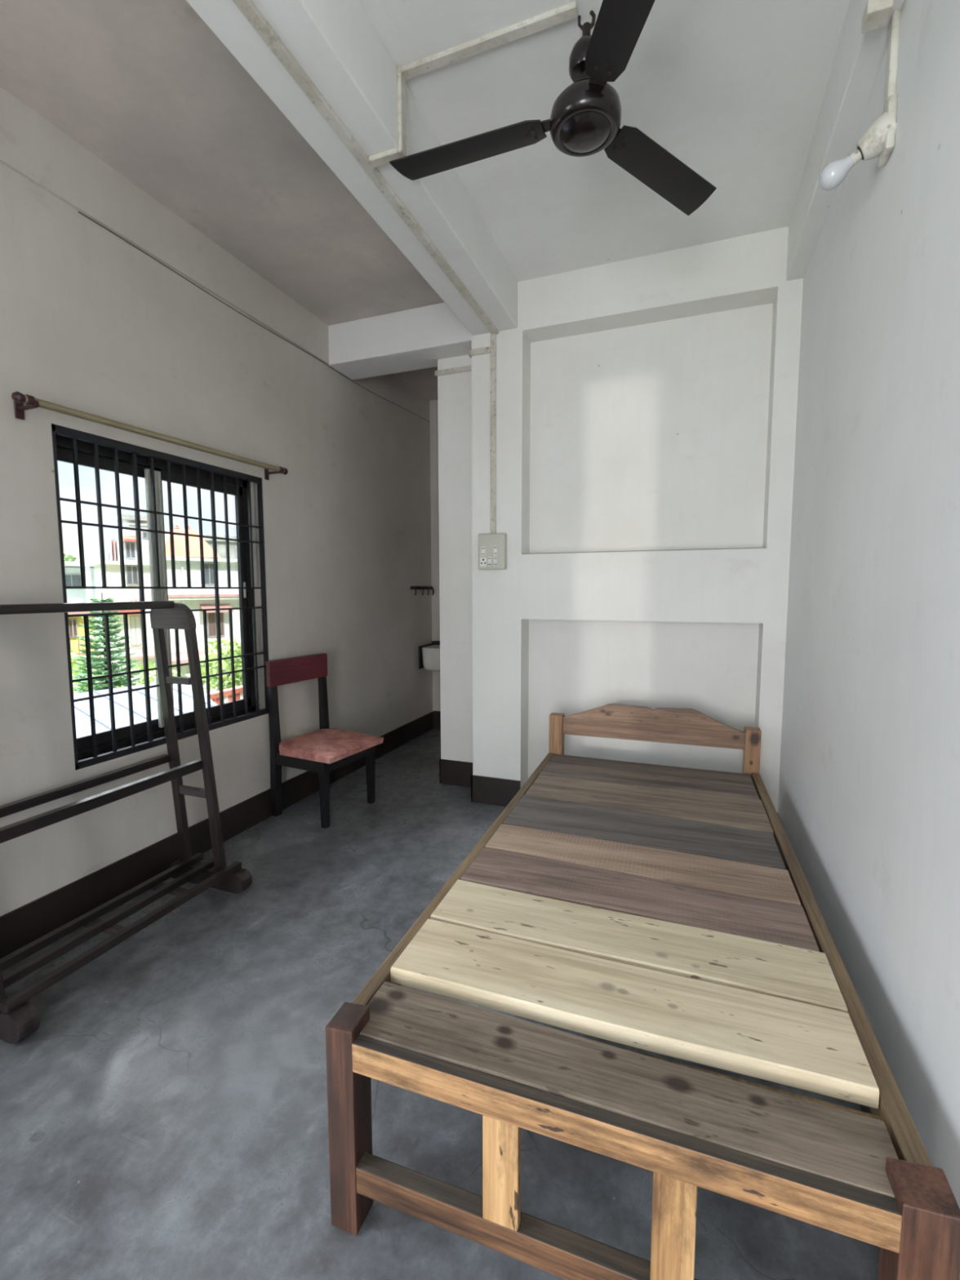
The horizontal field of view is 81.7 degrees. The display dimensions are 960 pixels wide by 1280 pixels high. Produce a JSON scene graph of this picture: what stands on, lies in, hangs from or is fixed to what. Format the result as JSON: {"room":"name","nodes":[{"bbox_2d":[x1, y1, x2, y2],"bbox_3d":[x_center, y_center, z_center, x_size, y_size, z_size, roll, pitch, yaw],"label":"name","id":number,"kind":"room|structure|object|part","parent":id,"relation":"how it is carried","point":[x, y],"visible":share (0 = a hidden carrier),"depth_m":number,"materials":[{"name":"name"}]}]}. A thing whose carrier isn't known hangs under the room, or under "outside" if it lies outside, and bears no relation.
{"room":"bedroom","nodes":[
{"label":"bedroom","id":0,"kind":"room"},
{"bbox_2d":[0,162,432,916],"bbox_3d":[-1.553,-0.349,1.920,0.160,2.754,6.360,2,6,21],"label":"wall","id":1,"kind":"structure","parent":0,"point":[91,322],"depth_m":2.38,"materials":[{"name":"white paint"}]},
{"bbox_2d":[11,391,288,479],"bbox_3d":[-1.254,-0.805,2.312,0.097,0.080,1.252,2,6,21],"label":"curtain rod","id":2,"kind":"object","parent":1,"relation":"attached to","point":[30,402],"visible":1,"depth_m":2.03,"materials":[{"name":"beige metal"}]},
{"bbox_2d":[51,423,268,770],"bbox_3d":[-1.348,-0.179,2.441,0.133,1.216,1.002,2,6,21],"label":"window","id":3,"kind":"structure","parent":1,"relation":"in","point":[71,446],"depth_m":2.36,"materials":[{"name":"metal"}]},
{"bbox_3d":[-1.477,-0.156,2.246,0.018,1.146,0.484,2,6,21],"label":"sash","id":4,"kind":"part","parent":3,"relation":"part of","materials":[{"name":"metal"}]},
{"bbox_3d":[-1.298,-0.193,2.648,0.020,1.146,0.518,2,6,21],"label":"sash","id":5,"kind":"part","parent":3,"relation":"part of","materials":[{"name":"metal"}]},
{"bbox_3d":[-1.206,-0.256,2.844,0.008,0.080,0.013,2,6,21],"label":"sash handle","id":6,"kind":"part","parent":3,"relation":"part of","materials":[{"name":"grey metal"}]},
{"bbox_2d":[0,86,328,364],"bbox_3d":[-1.721,-1.548,1.124,0.014,0.221,4.643,2,6,21],"label":"beam","id":7,"kind":"structure","parent":1,"relation":"attached to","point":[31,146],"depth_m":2.15,"materials":[{"name":"white paint"}]},
{"bbox_2d":[0,711,433,959],"bbox_3d":[-1.472,0.951,2.008,0.008,0.149,6.040,2,6,21],"label":"baseboard","id":8,"kind":"structure","parent":1,"relation":"attached to","point":[20,926],"depth_m":2.27,"materials":[{"name":"black paint"}]},
{"bbox_2d":[77,211,429,422],"bbox_3d":[-0.916,-1.649,3.266,0.003,0.060,2.820,2,6,21],"label":"wire","id":9,"kind":"object","parent":1,"relation":"attached to","point":[77,211],"visible":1,"depth_m":2.52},
{"bbox_2d":[409,586,434,595],"bbox_3d":[-0.462,-0.401,4.526,0.046,0.074,0.375,2,6,21],"label":"hook rail","id":10,"kind":"object","parent":1,"relation":"attached to","point":[415,588],"visible":1,"depth_m":4.49,"materials":[{"name":"metal"}]},
{"bbox_3d":[-0.475,-0.425,4.528,0.018,0.026,0.375,2,6,21],"label":"rail","id":11,"kind":"part","parent":10,"relation":"part of","materials":[{"name":"metal"}]},
{"bbox_2d":[0,0,849,400],"bbox_3d":[-0.324,-1.756,1.325,2.793,0.150,6.360,2,6,21],"label":"ceiling","id":12,"kind":"structure","parent":0,"point":[733,90],"depth_m":1.86,"materials":[{"name":"white paint"}]},
{"bbox_2d":[368,1,577,167],"bbox_3d":[-0.039,-1.587,1.606,0.639,0.238,0.040,2,6,21],"label":"cable conduit","id":13,"kind":"object","parent":12,"relation":"attached to","point":[569,11],"visible":0.9,"depth_m":1.60,"materials":[{"name":"plastic"}]},
{"bbox_2d":[389,0,716,215],"bbox_3d":[0.181,-1.543,1.560,0.932,0.324,1.045,2,6,21],"label":"ceiling fan","id":14,"kind":"object","parent":12,"relation":"hanging from","point":[585,119],"visible":1,"depth_m":1.55,"materials":[{"name":"black metal"}]},
{"bbox_3d":[-0.037,-1.451,1.652,0.464,0.010,0.116,2,15,21],"label":"blade","id":15,"kind":"part","parent":14,"relation":"part of","materials":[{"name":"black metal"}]},
{"bbox_3d":[0.334,-1.409,1.183,0.116,0.010,0.464,8,4,-8],"label":"blade","id":16,"kind":"part","parent":14,"relation":"part of","materials":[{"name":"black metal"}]},
{"bbox_3d":[0.570,-1.460,1.738,0.464,0.010,0.116,-4,-3,-37],"label":"blade","id":17,"kind":"part","parent":14,"relation":"part of","materials":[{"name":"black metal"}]},
{"bbox_2d":[429,399,440,711],"bbox_3d":[-0.043,-0.546,4.045,1.159,2.754,1.300,2,6,21],"label":"wall","id":18,"kind":"structure","parent":0,"point":[433,403],"depth_m":4.67,"materials":[{"name":"white paint"}]},
{"bbox_2d":[418,640,439,671],"bbox_3d":[-0.207,0.172,4.533,0.508,0.470,0.305,2,6,21],"label":"basin","id":19,"kind":"object","parent":18,"relation":"attached to","point":[429,654],"visible":0.37,"depth_m":4.46,"materials":[{"name":"white ceramic"}]},
{"bbox_2d":[433,711,440,728],"bbox_3d":[0.112,0.706,4.623,1.101,0.155,0.008,2,6,21],"label":"baseboard","id":20,"kind":"structure","parent":18,"relation":"attached to","point":[437,714],"depth_m":4.80,"materials":[{"name":"black paint"}]},
{"bbox_2d":[0,728,879,1279],"bbox_3d":[-0.573,1.198,0.917,2.793,0.150,7.800,2,6,21],"label":"floor","id":21,"kind":"structure","parent":0,"point":[164,1116],"depth_m":1.28,"materials":[{"name":"grey concrete"}]},
{"bbox_2d":[0,600,252,1044],"bbox_3d":[-1.272,0.457,1.863,0.436,1.158,0.856,2,6,21],"label":"clothes rack","id":22,"kind":"object","parent":21,"relation":"on","point":[19,1018],"visible":1,"depth_m":2.00,"materials":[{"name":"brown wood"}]},
{"bbox_3d":[-1.424,0.519,1.933,0.030,0.030,0.772,2,6,21],"label":"hanging rail","id":23,"kind":"part","parent":22,"relation":"part of","materials":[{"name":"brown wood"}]},
{"bbox_3d":[-1.376,-0.106,1.832,0.040,0.030,0.820,2,6,21],"label":"hanging rail","id":24,"kind":"part","parent":22,"relation":"part of","materials":[{"name":"brown wood"}]},
{"bbox_3d":[-1.258,0.531,1.872,0.030,0.036,0.772,2,6,21],"label":"hanging rail","id":25,"kind":"part","parent":22,"relation":"part of","materials":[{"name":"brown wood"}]},
{"bbox_3d":[-1.235,-0.097,2.230,0.213,0.105,0.032,2,6,21],"label":"head plate","id":26,"kind":"part","parent":22,"relation":"part of","materials":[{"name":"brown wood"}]},
{"bbox_2d":[265,653,383,828],"bbox_3d":[-0.832,0.515,3.011,0.435,0.832,0.434,3,6,27],"label":"chair","id":27,"kind":"object","parent":21,"relation":"on","point":[326,749],"visible":1,"depth_m":2.93,"materials":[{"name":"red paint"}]},
{"bbox_3d":[-1.086,0.573,2.940,0.053,0.730,0.042,3,6,27],"label":"leg","id":28,"kind":"part","parent":27,"relation":"part of","materials":[{"name":"black paint"}]},
{"bbox_3d":[-1.002,0.161,3.066,0.036,0.135,0.422,3,6,27],"label":"rail","id":29,"kind":"part","parent":27,"relation":"part of","materials":[{"name":"red paint"}]},
{"bbox_3d":[-0.845,0.614,3.027,0.356,0.062,0.402,3,6,27],"label":"seat frame","id":30,"kind":"part","parent":27,"relation":"part of","materials":[{"name":"black paint"}]},
{"bbox_3d":[-0.918,0.543,3.266,0.053,0.730,0.042,3,6,27],"label":"leg","id":31,"kind":"part","parent":27,"relation":"part of","materials":[{"name":"black paint"}]},
{"bbox_3d":[-0.785,0.778,2.804,0.042,0.345,0.042,3,6,27],"label":"leg","id":32,"kind":"part","parent":27,"relation":"part of","materials":[{"name":"black paint"}]},
{"bbox_2d":[279,728,383,764],"bbox_3d":[-0.817,0.555,3.007,0.400,0.059,0.434,3,6,27],"label":"cushion","id":33,"kind":"object","parent":27,"relation":"on","point":[323,745],"depth_m":2.90,"materials":[{"name":"pink fabric"}]},
{"bbox_3d":[-0.617,0.748,3.130,0.042,0.345,0.042,3,6,27],"label":"leg","id":34,"kind":"part","parent":27,"relation":"part of","materials":[{"name":"black paint"}]},
{"bbox_2d":[325,703,959,1279],"bbox_3d":[0.488,0.717,1.775,0.950,0.648,1.940,2,6,19],"label":"bed","id":35,"kind":"object","parent":21,"relation":"on","point":[667,910],"visible":1,"depth_m":1.04,"materials":[{"name":"brown wood"}]},
{"bbox_3d":[-0.246,0.903,1.054,0.057,0.412,0.064,2,6,19],"label":"post","id":36,"kind":"part","parent":35,"relation":"part of","materials":[{"name":"brown wood"}]},
{"bbox_3d":[0.055,0.675,1.927,0.030,0.067,1.818,2,6,19],"label":"rail","id":37,"kind":"part","parent":35,"relation":"part of","materials":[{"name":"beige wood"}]},
{"bbox_3d":[0.168,1.010,0.903,0.836,0.052,0.033,2,6,19],"label":"foot rail","id":38,"kind":"part","parent":35,"relation":"part of","materials":[{"name":"brown wood"}]},
{"bbox_3d":[0.386,0.659,2.805,0.066,0.578,0.065,2,6,19],"label":"post","id":39,"kind":"part","parent":35,"relation":"part of","materials":[{"name":"brown wood"}]},
{"bbox_3d":[0.165,0.766,0.874,0.836,0.056,0.023,2,6,19],"label":"foot rail","id":40,"kind":"part","parent":35,"relation":"part of","materials":[{"name":"orange wood"}]},
{"bbox_3d":[0.803,0.397,2.630,0.828,0.166,0.025,2,6,19],"label":"headboard","id":41,"kind":"part","parent":35,"relation":"part of","materials":[{"name":"brown wood"}]},
{"bbox_3d":[1.221,0.684,2.510,0.062,0.578,0.065,2,6,19],"label":"post","id":42,"kind":"part","parent":35,"relation":"part of","materials":[{"name":"brown wood"}]},
{"bbox_3d":[0.921,0.701,1.620,0.033,0.067,1.818,2,6,19],"label":"rail","id":43,"kind":"part","parent":35,"relation":"part of","materials":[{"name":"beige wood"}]},
{"bbox_3d":[0.591,0.928,0.758,0.066,0.412,0.064,2,6,19],"label":"post","id":44,"kind":"part","parent":35,"relation":"part of","materials":[{"name":"brown wood"}]},
{"bbox_2d":[437,355,472,762],"bbox_3d":[-0.090,-0.368,3.332,0.295,2.530,0.092,2,6,21],"label":"wall pier","id":45,"kind":"object","parent":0,"point":[454,390],"visible":0.5,"depth_m":3.29,"materials":[{"name":"white paint"}]},
{"bbox_2d":[434,364,471,377],"bbox_3d":[-0.108,-1.550,3.223,0.295,0.028,0.106,2,6,21],"label":"cable conduit","id":46,"kind":"object","parent":45,"relation":"attached to","point":[467,368],"visible":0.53,"depth_m":3.19,"materials":[{"name":"plastic"}]},
{"bbox_2d":[439,758,472,787],"bbox_3d":[-0.093,0.815,3.437,0.303,0.155,0.100,2,6,21],"label":"baseboard","id":47,"kind":"object","parent":45,"relation":"attached to","point":[452,772],"visible":0.71,"depth_m":3.40,"materials":[{"name":"black paint"}]},
{"bbox_2d":[471,226,803,813],"bbox_3d":[0.728,-0.443,2.902,1.534,2.754,0.302,2,6,21],"label":"wall","id":48,"kind":"structure","parent":0,"point":[646,402],"depth_m":2.80,"materials":[{"name":"white paint"}]},
{"bbox_2d":[186,0,517,335],"bbox_3d":[-0.734,-1.513,0.729,0.246,0.224,4.598,2,6,21],"label":"beam","id":49,"kind":"structure","parent":48,"relation":"attached to","point":[336,44],"depth_m":1.63,"materials":[{"name":"paint"}]},
{"bbox_2d":[232,0,498,334],"bbox_3d":[-0.730,-1.394,0.738,0.034,0.014,4.598,2,6,21],"label":"cable conduit","id":50,"kind":"object","parent":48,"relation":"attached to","point":[247,7],"visible":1,"depth_m":1.61,"materials":[{"name":"plastic"}]},
{"bbox_2d":[327,302,471,380],"bbox_3d":[-0.422,-1.742,3.244,0.941,0.224,0.259,2,6,21],"label":"beam","id":51,"kind":"structure","parent":48,"relation":"attached to","point":[416,338],"depth_m":3.16,"materials":[{"name":"paint"}]},
{"bbox_2d":[468,346,490,358],"bbox_3d":[0.033,-1.522,3.006,0.123,0.030,0.216,2,6,21],"label":"cable conduit","id":52,"kind":"object","parent":48,"relation":"attached to","point":[484,350],"visible":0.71,"depth_m":2.91,"materials":[{"name":"plastic"}]},
{"bbox_2d":[478,533,506,569],"bbox_3d":[0.065,-0.471,2.961,0.150,0.190,0.053,2,6,21],"label":"switchboard","id":53,"kind":"object","parent":48,"relation":"attached to","point":[492,547],"visible":1,"depth_m":2.94,"materials":[{"name":"beige plastic"}]},
{"bbox_2d":[480,557,486,566],"bbox_3d":[0.019,-0.416,2.961,0.038,0.050,0.006,2,6,21],"label":"socket","id":54,"kind":"object","parent":53,"relation":"attached to","point":[482,560],"depth_m":2.96,"materials":[{"name":"white plastic"}]},
{"bbox_2d":[481,546,485,555],"bbox_3d":[0.018,-0.472,2.956,0.024,0.050,0.006,2,6,21],"label":"switch","id":55,"kind":"object","parent":53,"relation":"attached to","point":[483,548],"depth_m":2.95,"materials":[{"name":"white plastic"}]},
{"bbox_2d":[488,556,491,566],"bbox_3d":[0.051,-0.417,2.949,0.020,0.050,0.006,2,6,21],"label":"switch","id":56,"kind":"object","parent":53,"relation":"attached to","point":[489,557],"depth_m":2.94,"materials":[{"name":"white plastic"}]},
{"bbox_2d":[493,556,497,566],"bbox_3d":[0.082,-0.416,2.937,0.024,0.050,0.006,2,6,21],"label":"switch","id":57,"kind":"object","parent":53,"relation":"attached to","point":[495,558],"depth_m":2.93,"materials":[{"name":"white plastic"}]},
{"bbox_2d":[493,546,497,555],"bbox_3d":[0.082,-0.472,2.932,0.024,0.050,0.006,2,6,21],"label":"switch","id":58,"kind":"object","parent":53,"relation":"attached to","point":[495,548],"depth_m":2.93,"materials":[{"name":"white plastic"}]},
{"bbox_2d":[490,333,496,533],"bbox_3d":[0.070,-1.079,2.924,0.030,1.040,0.014,2,6,21],"label":"cable conduit","id":59,"kind":"object","parent":48,"relation":"attached to","point":[493,336],"visible":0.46,"depth_m":2.92,"materials":[{"name":"plastic"}]},
{"bbox_2d":[471,773,520,806],"bbox_3d":[0.122,0.837,3.192,0.288,0.155,0.210,2,6,21],"label":"baseboard","id":60,"kind":"structure","parent":48,"relation":"attached to","point":[484,789],"depth_m":3.10,"materials":[{"name":"brown ceramic"}]},
{"bbox_2d":[521,546,766,554],"bbox_3d":[0.761,-0.437,2.729,1.158,0.004,0.003,2,6,21],"label":"trim","id":61,"kind":"structure","parent":48,"relation":"attached to","point":[763,547],"depth_m":2.70,"materials":[{"name":"white paint"}]},
{"bbox_2d":[777,0,959,1208],"bbox_3d":[0.910,-0.270,0.993,0.160,2.754,6.360,2,6,21],"label":"wall","id":62,"kind":"structure","parent":0,"point":[868,799],"depth_m":1.24,"materials":[{"name":"white paint"}]},
{"bbox_2d":[777,813,871,1113],"bbox_3d":[0.580,1.083,0.469,0.008,0.155,4.598,2,6,21],"label":"baseboard","id":63,"kind":"structure","parent":62,"relation":"attached to","point":[864,1108],"depth_m":1.26,"materials":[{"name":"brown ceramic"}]},
{"bbox_2d":[786,0,904,280],"bbox_3d":[0.554,-1.477,0.249,0.075,0.234,4.608,2,6,21],"label":"beam","id":64,"kind":"structure","parent":62,"relation":"attached to","point":[859,56],"depth_m":1.64,"materials":[{"name":"paint"}]},
{"bbox_2d":[856,93,897,167],"bbox_3d":[0.953,-1.209,1.326,0.087,0.116,0.077,2,6,21],"label":"holder","id":65,"kind":"object","parent":62,"relation":"attached to","point":[878,140],"visible":0.98,"depth_m":1.31,"materials":[{"name":"plastic"}]},
{"bbox_2d":[818,149,862,191],"bbox_3d":[0.899,-1.167,1.380,0.096,0.071,0.057,2,6,21],"label":"light bulb","id":66,"kind":"object","parent":65,"relation":"attached to","point":[833,175],"visible":0.99,"depth_m":1.37,"materials":[{"name":"glass"}]},
{"bbox_3d":[0.968,-1.209,1.320,0.018,0.116,0.068,2,6,21],"label":"plate","id":67,"kind":"part","parent":65,"relation":"part of","materials":[{"name":"plastic"}]},
{"bbox_2d":[861,0,893,33],"bbox_3d":[0.908,-1.435,1.269,0.050,0.035,0.052,2,6,21],"label":"junction box","id":68,"kind":"object","parent":62,"relation":"attached to","point":[877,13],"visible":1,"depth_m":1.26,"materials":[{"name":"plastic"}]},
{"bbox_2d":[883,8,901,110],"bbox_3d":[0.969,-1.358,1.306,0.016,0.195,0.040,2,6,21],"label":"cable conduit","id":69,"kind":"object","parent":62,"relation":"attached to","point":[894,26],"visible":0.84,"depth_m":1.29,"materials":[{"name":"plastic"}]},
{"label":"outside","id":70,"kind":"structure","parent":0,"visible":0},
{"bbox_3d":[-27.769,3.339,29.615,67.400,0.300,85.000,2,6,21],"label":"ground","id":71,"kind":"structure","parent":70,"visible":0},
{"bbox_2d":[63,548,77,561],"bbox_3d":[-32.212,-2.457,39.483,4.524,9.477,6.911,2,6,21],"label":"tree","id":72,"kind":"object","parent":71,"relation":"on","point":[67,557],"visible":0.02,"depth_m":41.03,"materials":[{"name":"green plant"}]},
{"bbox_2d":[64,560,99,650],"bbox_3d":[-20.995,-0.386,29.014,4.000,7.200,4.500,-5,7,-41],"label":"house","id":73,"kind":"structure","parent":71,"relation":"on","point":[73,572],"depth_m":28.10,"materials":[{"name":"concrete"}]},
{"bbox_3d":[-19.471,-0.171,27.825,0.220,6.980,0.220,-5,7,-41],"label":"post","id":74,"kind":"part","parent":73,"relation":"part of","materials":[{"name":"white paint"}]},
{"bbox_2d":[67,611,101,693],"bbox_3d":[-13.899,1.612,17.922,2.800,5.200,2.500,-5,7,-41],"label":"house","id":75,"kind":"structure","parent":71,"relation":"on","point":[74,622],"depth_m":17.73,"materials":[{"name":"concrete"}]},
{"bbox_3d":[-13.110,0.225,16.891,2.600,0.587,0.040,-5,7,-41],"label":"balcony railing","id":76,"kind":"part","parent":75,"relation":"part of","materials":[{"name":"yellow paint"}]},
{"bbox_2d":[70,649,103,693],"bbox_3d":[-10.129,2.402,13.717,1.711,4.375,2.463,2,6,21],"label":"bush","id":77,"kind":"object","parent":71,"relation":"on","point":[73,668],"visible":0.03,"depth_m":13.61,"materials":[{"name":"green plant"}]},
{"bbox_2d":[71,592,142,693],"bbox_3d":[-8.224,1.823,12.435,2.321,5.750,2.473,0,5,-3],"label":"conifer","id":78,"kind":"object","parent":71,"relation":"on","point":[120,680],"visible":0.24,"depth_m":12.10,"materials":[{"name":"green plant"}]},
{"bbox_2d":[86,514,155,687],"bbox_3d":[-14.653,-0.636,23.003,2.090,8.760,3.300,-5,7,-41],"label":"apartment wing","id":79,"kind":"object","parent":71,"relation":"on","point":[112,557],"visible":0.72,"depth_m":22.13,"materials":[{"name":"white paint"}]},
{"bbox_3d":[-14.711,-3.341,21.775,0.220,0.530,0.300,-5,7,-41],"label":"parapet post","id":80,"kind":"part","parent":79,"relation":"part of","materials":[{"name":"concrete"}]},
{"bbox_3d":[-13.841,-0.383,22.305,0.360,1.180,0.050,-5,7,-41],"label":"door","id":81,"kind":"part","parent":79,"relation":"part of","materials":[{"name":"white"}]},
{"bbox_3d":[-14.043,-4.368,22.840,0.850,0.580,1.250,-5,7,-41],"label":"tank room","id":82,"kind":"part","parent":79,"relation":"part of","materials":[{"name":"white paint"}]},
{"bbox_2d":[73,682,217,737],"bbox_3d":[-4.522,3.203,6.723,8.364,4.022,5.102,4,7,40],"label":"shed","id":83,"kind":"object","parent":71,"relation":"on","point":[101,704],"visible":0.16,"depth_m":8.69,"materials":[{"name":"metal"}]},
{"bbox_2d":[118,661,190,687],"bbox_3d":[-9.827,2.466,16.641,1.895,3.718,2.775,2,6,21],"label":"bush","id":84,"kind":"object","parent":71,"relation":"on","point":[152,677],"visible":0.06,"depth_m":16.53,"materials":[{"name":"green plant"}]},
{"bbox_2d":[164,524,242,693],"bbox_3d":[-12.873,-0.866,26.157,4.760,8.640,5.900,-5,7,-41],"label":"building","id":85,"kind":"structure","parent":71,"relation":"on","point":[193,598],"depth_m":23.84,"materials":[{"name":"white paint"}]},
{"bbox_2d":[177,502,237,559],"bbox_3d":[-18.779,-3.757,40.628,6.500,11.800,4.400,-5,7,-41],"label":"building","id":86,"kind":"structure","parent":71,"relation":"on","point":[221,544],"depth_m":38.55,"materials":[{"name":"white paint"}]},
{"bbox_2d":[199,637,242,700],"bbox_3d":[-8.579,2.026,18.857,1.733,4.187,2.260,2,6,21],"label":"bush","id":87,"kind":"object","parent":71,"relation":"on","point":[227,680],"visible":0.41,"depth_m":18.45,"materials":[{"name":"green plant"}]},
{"bbox_2d":[204,685,243,704],"bbox_3d":[-7.474,2.859,17.317,0.280,2.800,4.500,2,6,21],"label":"wall","id":88,"kind":"structure","parent":71,"relation":"on","point":[228,693],"depth_m":16.69,"materials":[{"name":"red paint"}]}
]}

